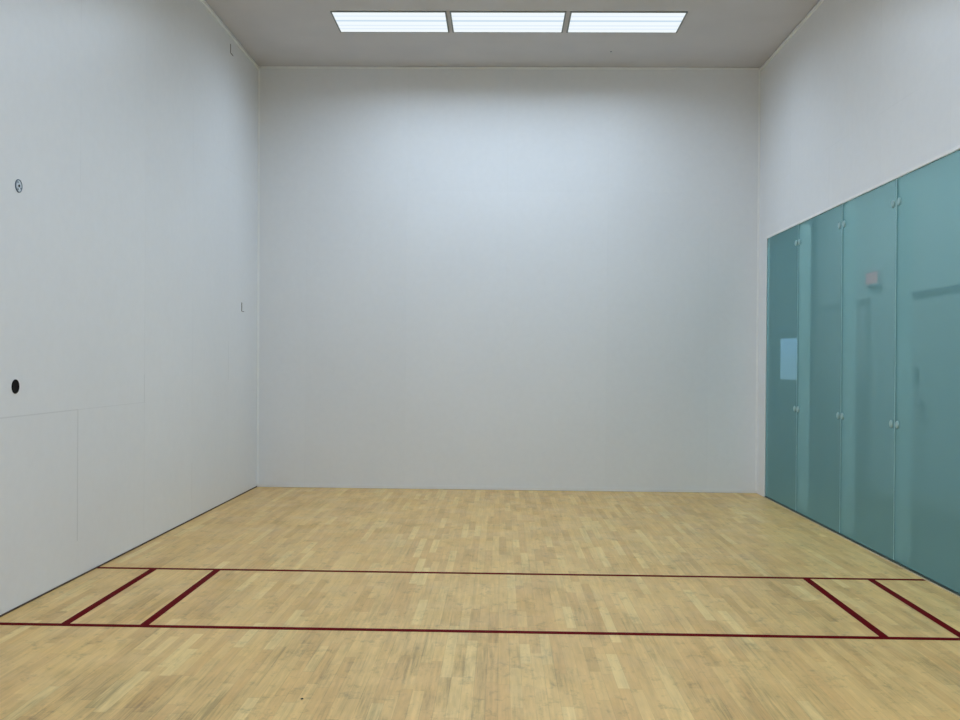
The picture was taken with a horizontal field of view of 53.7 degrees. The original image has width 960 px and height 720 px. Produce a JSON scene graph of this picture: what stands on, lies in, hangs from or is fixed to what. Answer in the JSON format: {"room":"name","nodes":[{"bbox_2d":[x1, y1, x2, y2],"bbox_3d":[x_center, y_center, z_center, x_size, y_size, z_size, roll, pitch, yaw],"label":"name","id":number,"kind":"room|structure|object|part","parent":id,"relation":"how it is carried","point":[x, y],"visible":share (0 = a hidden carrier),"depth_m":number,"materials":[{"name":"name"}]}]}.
{"room":"sports hall","nodes":[
{"label":"sports hall","id":0,"kind":"room"},
{"bbox_2d":[0,0,257,614],"bbox_3d":[-2.958,-1.042,5.381,0.232,5.146,12.450,1,0,1],"label":"wall","id":1,"kind":"structure","parent":0,"point":[129,128],"depth_m":7.33,"materials":[{"name":"white paint"}]},
{"bbox_2d":[11,379,18,393],"bbox_3d":[-2.850,0.163,5.822,0.006,0.088,0.088,1,0,1],"label":"wall socket","id":2,"kind":"object","parent":1,"relation":"attached to","point":[15,384],"visible":1,"depth_m":5.82,"materials":[{"name":"black plastic"}]},
{"bbox_2d":[15,179,21,192],"bbox_3d":[-2.844,-1.074,5.851,0.007,0.082,0.082,1,0,1],"label":"wall socket plate","id":3,"kind":"object","parent":1,"relation":"attached to","point":[18,184],"visible":1,"depth_m":5.84,"materials":[{"name":"metal"}]},
{"bbox_2d":[0,486,256,616],"bbox_3d":[-2.864,1.527,5.471,0.004,0.011,12.250,1,0,1],"label":"baseboard","id":4,"kind":"structure","parent":1,"relation":"attached to","point":[23,604],"depth_m":7.13,"materials":[{"name":"white"}]},
{"bbox_2d":[201,0,258,69],"bbox_3d":[-2.839,-3.580,5.476,0.016,0.032,12.230,1,0,1],"label":"trim","id":5,"kind":"structure","parent":1,"relation":"attached to","point":[204,2],"depth_m":10.31,"materials":[{"name":"white paint"}]},
{"bbox_2d":[230,44,233,55],"bbox_3d":[-2.732,-3.417,10.456,0.010,0.103,0.104,1,0,1],"label":"blank cover plate","id":6,"kind":"object","parent":1,"relation":"attached to","point":[231,45],"visible":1,"depth_m":10.45,"materials":[{"name":"white plastic"}]},
{"bbox_2d":[241,303,244,311],"bbox_3d":[-2.731,-0.609,10.938,0.010,0.103,0.104,1,0,1],"label":"blank cover plate","id":7,"kind":"object","parent":1,"relation":"attached to","point":[242,304],"visible":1,"depth_m":10.93,"materials":[{"name":"white plastic"}]},
{"bbox_2d":[0,460,959,719],"bbox_3d":[1.981,1.659,7.263,10.045,0.152,16.450,1,0,1],"label":"floor","id":8,"kind":"structure","parent":0,"point":[351,603],"depth_m":5.81,"materials":[{"name":"brown wood"}]},
{"bbox_2d":[793,224,810,510],"bbox_3d":[3.389,0.081,9.957,0.141,3.006,0.176,1,0,1],"label":"glass fin","id":9,"kind":"object","parent":8,"relation":"on","point":[804,237],"visible":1,"depth_m":9.95,"materials":[{"name":"glass"}]},
{"bbox_2d":[836,204,856,532],"bbox_3d":[3.360,0.077,8.667,0.141,3.006,0.176,1,0,1],"label":"glass fin","id":10,"kind":"object","parent":8,"relation":"on","point":[849,211],"visible":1,"depth_m":8.66,"materials":[{"name":"glass"}]},
{"bbox_2d":[889,179,913,559],"bbox_3d":[3.334,0.074,7.478,0.141,3.006,0.176,1,0,1],"label":"glass fin","id":11,"kind":"object","parent":8,"relation":"on","point":[902,419],"visible":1,"depth_m":7.47,"materials":[{"name":"glass"}]},
{"bbox_2d":[259,66,758,492],"bbox_3d":[0.226,-0.994,11.636,6.290,5.146,0.200,1,0,1],"label":"wall","id":12,"kind":"structure","parent":0,"point":[468,277],"depth_m":11.53,"materials":[{"name":"white paint"}]},
{"bbox_2d":[256,66,259,484],"bbox_3d":[-2.709,-1.037,11.596,0.054,5.116,0.011,1,0,1],"label":"trim","id":13,"kind":"structure","parent":12,"relation":"attached to","point":[258,248],"depth_m":11.59,"materials":[{"name":"white paint"}]},
{"bbox_2d":[257,483,756,492],"bbox_3d":[0.310,1.556,11.524,6.068,0.041,0.005,1,0,1],"label":"baseboard","id":14,"kind":"structure","parent":12,"relation":"attached to","point":[259,484],"depth_m":11.52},
{"bbox_2d":[261,66,758,69],"bbox_3d":[0.349,-3.550,11.534,6.046,0.024,0.014,1,0,1],"label":"trim","id":15,"kind":"structure","parent":12,"relation":"attached to","point":[262,67],"depth_m":11.53,"materials":[{"name":"white paint"}]},
{"bbox_2d":[755,67,760,490],"bbox_3d":[3.357,-0.978,11.461,0.022,5.116,0.011,1,0,1],"label":"trim","id":16,"kind":"structure","parent":12,"relation":"attached to","point":[759,90],"depth_m":11.46,"materials":[{"name":"white paint"}]},
{"bbox_2d":[205,0,819,67],"bbox_3d":[0.214,-3.659,5.418,6.490,0.150,12.650,1,0,1],"label":"ceiling","id":17,"kind":"structure","parent":0,"point":[712,33],"depth_m":10.51,"materials":[{"name":"paint"}]},
{"bbox_2d":[330,11,448,32],"bbox_3d":[-0.936,-3.578,10.042,1.195,0.010,0.605,1,0,1],"label":"recessed light","id":18,"kind":"object","parent":17,"relation":"in","point":[346,21],"visible":1,"depth_m":10.01,"materials":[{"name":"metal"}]},
{"bbox_2d":[450,11,565,32],"bbox_3d":[0.293,-3.566,10.014,1.195,0.010,0.605,1,0,1],"label":"recessed light","id":19,"kind":"object","parent":17,"relation":"in","point":[461,21],"visible":1,"depth_m":9.99,"materials":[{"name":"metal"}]},
{"bbox_2d":[566,11,687,32],"bbox_3d":[1.529,-3.553,9.987,1.195,0.010,0.605,1,0,1],"label":"recessed light","id":20,"kind":"object","parent":17,"relation":"in","point":[579,21],"visible":1,"depth_m":9.96,"materials":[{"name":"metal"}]},
{"bbox_2d":[768,217,816,460],"bbox_3d":[5.334,-0.710,15.523,3.755,4.700,0.200,1,0,1],"label":"wall","id":21,"kind":"structure","parent":0,"point":[783,250],"depth_m":15.43,"materials":[{"name":"glass"}]},
{"bbox_2d":[772,330,812,459],"bbox_3d":[5.088,0.568,15.500,0.660,2.120,0.050,1,0,1],"label":"door","id":22,"kind":"structure","parent":21,"relation":"in","point":[784,391],"depth_m":15.47,"materials":[{"name":"paint"}]},
{"bbox_2d":[757,0,959,496],"bbox_3d":[3.332,-0.981,5.341,0.200,5.146,12.650,1,0,1],"label":"wall","id":23,"kind":"structure","parent":0,"point":[863,93],"depth_m":8.52,"materials":[{"name":"white paint"}]},
{"bbox_2d":[764,239,766,496],"bbox_3d":[3.349,0.092,11.127,0.006,3.034,0.030,1,0,1],"label":"trim","id":24,"kind":"structure","parent":23,"relation":"attached to","point":[766,239],"depth_m":11.12,"materials":[{"name":"white paint"}]},
{"bbox_2d":[760,0,823,70],"bbox_3d":[3.249,-3.520,5.340,0.016,0.032,12.230,1,0,1],"label":"trim","id":25,"kind":"structure","parent":23,"relation":"attached to","point":[817,5],"depth_m":10.16,"materials":[{"name":"white paint"}]},
{"bbox_2d":[764,497,959,597],"bbox_3d":[3.258,1.597,8.062,0.013,0.006,6.093,1,0,1],"label":"trim","id":26,"kind":"structure","parent":23,"relation":"attached to","point":[764,497],"depth_m":7.81,"materials":[{"name":"grey metal"}]},
{"bbox_2d":[767,145,959,238],"bbox_3d":[3.295,-1.443,8.070,0.008,0.026,6.093,1,0,1],"label":"trim","id":27,"kind":"structure","parent":23,"relation":"attached to","point":[956,148],"depth_m":7.87,"materials":[{"name":"white paint"}]},
{"bbox_2d":[817,151,959,514],"bbox_3d":[5.001,-0.733,8.304,0.200,4.700,11.750,1,0,1],"label":"wall","id":28,"kind":"structure","parent":0,"point":[936,233],"depth_m":11.59,"materials":[{"name":"glass"}]},
{"bbox_2d":[813,298,870,487],"bbox_3d":[4.976,0.420,13.117,0.042,2.420,2.060,1,0,1],"label":"door","id":29,"kind":"structure","parent":28,"relation":"in","point":[827,318],"depth_m":13.24,"materials":[{"name":"glass"}]},
{"bbox_3d":[4.959,0.945,13.116,0.006,1.310,1.900,1,0,1],"label":"kick panel","id":30,"kind":"part","parent":29,"relation":"part of","materials":[{"name":"teal glass"}]},
{"bbox_2d":[865,268,882,286],"bbox_3d":[4.958,-1.033,11.951,0.054,0.200,0.440,1,0,1],"label":"exit sign","id":31,"kind":"object","parent":28,"relation":"attached to","point":[872,277],"visible":1,"depth_m":11.88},
{"bbox_2d":[911,284,959,517],"bbox_3d":[4.880,0.425,9.907,0.090,2.390,1.962,1,0,1],"label":"door","id":32,"kind":"structure","parent":28,"relation":"in","point":[935,467],"depth_m":10.17,"materials":[{"name":"glass"}]},
{"bbox_3d":[4.908,0.175,10.653,0.012,0.165,0.100,1,0,1],"label":"lock plate","id":33,"kind":"part","parent":32,"relation":"part of","materials":[{"name":"teal glass"}]},
{"bbox_3d":[4.877,0.510,10.476,0.060,0.135,0.155,1,0,1],"label":"handle","id":34,"kind":"part","parent":32,"relation":"part of","materials":[{"name":"teal glass"}]},
{"bbox_3d":[4.903,0.426,9.907,0.045,2.390,1.962,1,0,1],"label":"frame","id":35,"kind":"part","parent":32,"relation":"part of","materials":[{"name":"teal glass"}]}
]}

